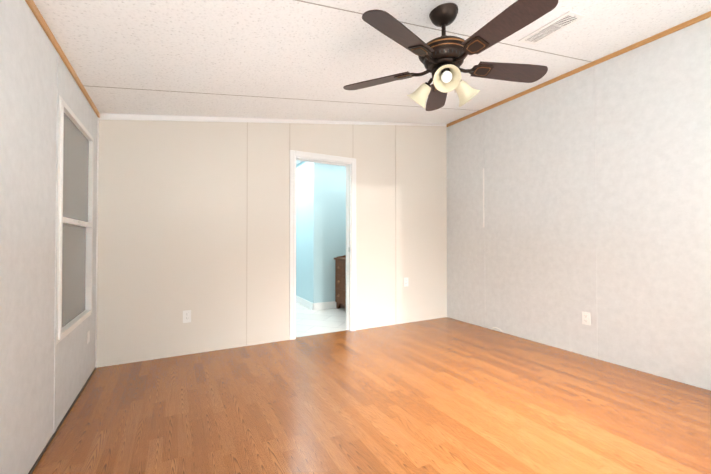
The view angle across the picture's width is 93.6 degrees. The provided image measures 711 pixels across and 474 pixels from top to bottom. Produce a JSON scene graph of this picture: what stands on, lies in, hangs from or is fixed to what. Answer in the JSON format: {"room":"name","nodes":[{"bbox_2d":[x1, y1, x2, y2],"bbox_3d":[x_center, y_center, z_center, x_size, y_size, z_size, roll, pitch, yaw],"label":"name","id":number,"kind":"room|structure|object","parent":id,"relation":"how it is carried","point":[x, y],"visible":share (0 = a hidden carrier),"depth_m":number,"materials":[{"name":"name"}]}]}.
{"room":"empty bedroom","nodes":[
{"label":"empty bedroom","id":0,"kind":"room"},
{"bbox_2d":[0,0,98,473],"bbox_3d":[-1.228,-0.401,0.965,0.106,2.950,4.160,0,-1,-28],"label":"wall","id":1,"kind":"structure","parent":0,"point":[44,378],"depth_m":1.54,"materials":[{"name":"paint"}]},
{"bbox_2d":[25,0,99,117],"bbox_3d":[-1.203,-1.047,1.036,0.012,0.040,4.048,0,-1,-28],"label":"trim","id":2,"kind":"structure","parent":1,"relation":"attached to","point":[41,21],"depth_m":1.83,"materials":[{"name":"brown wood"}]},
{"bbox_2d":[56,95,93,344],"bbox_3d":[-1.875,-0.096,2.225,0.070,1.390,0.860,0,-1,-28],"label":"window","id":3,"kind":"structure","parent":1,"relation":"in","point":[75,225],"depth_m":2.21,"materials":[{"name":"white wood"}]},
{"bbox_2d":[87,331,89,343],"bbox_3d":[-2.029,0.761,2.536,0.005,0.085,0.060,0,-1,-28],"label":"electrical outlet","id":4,"kind":"object","parent":1,"relation":"attached to","point":[88,336],"visible":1,"depth_m":2.53,"materials":[{"name":"white plastic"}]},
{"bbox_2d":[97,120,446,367],"bbox_3d":[-0.471,-0.367,3.794,4.130,2.950,0.102,0,-1,-28],"label":"wall","id":5,"kind":"structure","parent":0,"point":[194,217],"depth_m":3.33,"materials":[{"name":"white paint"}]},
{"bbox_2d":[183,310,190,322],"bbox_3d":[-1.576,0.743,3.122,0.070,0.115,0.010,0,-1,-28],"label":"electrical outlet","id":6,"kind":"object","parent":5,"relation":"attached to","point":[186,316],"visible":1,"depth_m":3.12,"materials":[{"name":"white plastic"}]},
{"bbox_2d":[99,113,446,125],"bbox_3d":[-0.445,-1.287,3.757,3.930,0.610,0.012,0,-1,-28],"label":"trim","id":7,"kind":"structure","parent":5,"relation":"attached to","point":[104,116],"depth_m":3.30,"materials":[{"name":"white paint"}]},
{"bbox_2d":[289,150,355,339],"bbox_3d":[-0.379,0.085,3.839,0.814,2.047,0.141,0,-1,-28],"label":"door frame","id":8,"kind":"structure","parent":5,"relation":"attached to","point":[294,154],"depth_m":3.93,"materials":[{"name":"white paint"}]},
{"bbox_2d":[404,278,407,286],"bbox_3d":[0.659,0.585,4.332,0.070,0.115,0.010,0,-1,-28],"label":"electrical outlet","id":9,"kind":"object","parent":5,"relation":"attached to","point":[405,282],"visible":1,"depth_m":4.33,"materials":[{"name":"white plastic"}]},
{"bbox_2d":[296,161,319,302],"bbox_3d":[-1.382,-0.083,6.601,0.100,2.450,3.290,0,-1,-28],"label":"wall","id":10,"kind":"structure","parent":0,"point":[307,173],"depth_m":5.34,"materials":[{"name":"teal paint"}]},
{"bbox_2d":[296,296,313,309],"bbox_3d":[-1.405,1.086,6.511,0.013,0.110,3.203,0,-1,-28],"label":"baseboard","id":11,"kind":"structure","parent":10,"relation":"attached to","point":[308,304],"depth_m":5.39,"materials":[{"name":"white paint"}]},
{"bbox_2d":[320,163,345,302],"bbox_3d":[-0.026,-0.096,5.522,1.240,2.450,0.100,0,-1,-28],"label":"wall","id":12,"kind":"structure","parent":0,"point":[320,217],"depth_m":5.27,"materials":[{"name":"teal paint"}]},
{"bbox_2d":[314,301,343,309],"bbox_3d":[-0.084,1.073,5.412,1.233,0.110,0.013,0,-1,-28],"label":"baseboard","id":13,"kind":"structure","parent":12,"relation":"attached to","point":[316,306],"depth_m":5.20,"materials":[{"name":"white paint"}]},
{"bbox_2d":[32,302,710,473],"bbox_3d":[-0.552,1.160,3.926,4.130,0.100,8.760,0,-1,-28],"label":"floor","id":14,"kind":"structure","parent":0,"point":[446,395],"depth_m":2.08,"materials":[{"name":"laminate"}]},
{"bbox_2d":[334,255,345,311],"bbox_3d":[0.129,0.696,4.867,0.482,0.850,1.147,0,-1,-28],"label":"dresser","id":15,"kind":"object","parent":14,"relation":"on","point":[340,280],"visible":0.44,"depth_m":5.09,"materials":[{"name":"brown wood"}]},
{"bbox_2d":[33,0,710,123],"bbox_3d":[0.518,-1.383,1.977,4.130,0.688,4.260,0,-1,-28],"label":"ceiling","id":16,"kind":"structure","parent":0,"point":[290,59],"depth_m":2.29,"materials":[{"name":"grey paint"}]},
{"bbox_2d":[343,0,558,110],"bbox_3d":[0.544,-1.075,1.928,1.274,0.559,1.226,0,-1,-28],"label":"fan","id":17,"kind":"object","parent":16,"relation":"hanging from","point":[442,57],"visible":1,"depth_m":1.85,"materials":[{"name":"brown wood"}]},
{"bbox_2d":[518,11,584,44],"bbox_3d":[1.364,-1.454,2.339,0.185,0.020,0.365,-9,4,-28],"label":"ceiling vent","id":18,"kind":"object","parent":16,"relation":"in","point":[561,22],"visible":1,"depth_m":2.31,"materials":[{"name":"white plastic"}]},
{"bbox_2d":[446,17,710,390],"bbox_3d":[2.288,-0.377,2.922,0.104,2.950,4.260,0,-1,-28],"label":"wall","id":19,"kind":"structure","parent":0,"point":[571,198],"depth_m":2.99,"materials":[{"name":"paint"}]},
{"bbox_2d":[447,11,710,126],"bbox_3d":[2.244,-1.583,2.906,0.012,0.040,4.048,0,-1,-28],"label":"trim","id":20,"kind":"structure","parent":19,"relation":"attached to","point":[648,40],"depth_m":3.00,"materials":[{"name":"brown wood"}]},
{"bbox_2d":[582,312,590,324],"bbox_3d":[2.133,0.754,3.086,0.010,0.115,0.070,0,-1,-28],"label":"electrical outlet","id":21,"kind":"object","parent":19,"relation":"attached to","point":[586,318],"visible":1,"depth_m":3.08,"materials":[{"name":"white plastic"}]}
]}

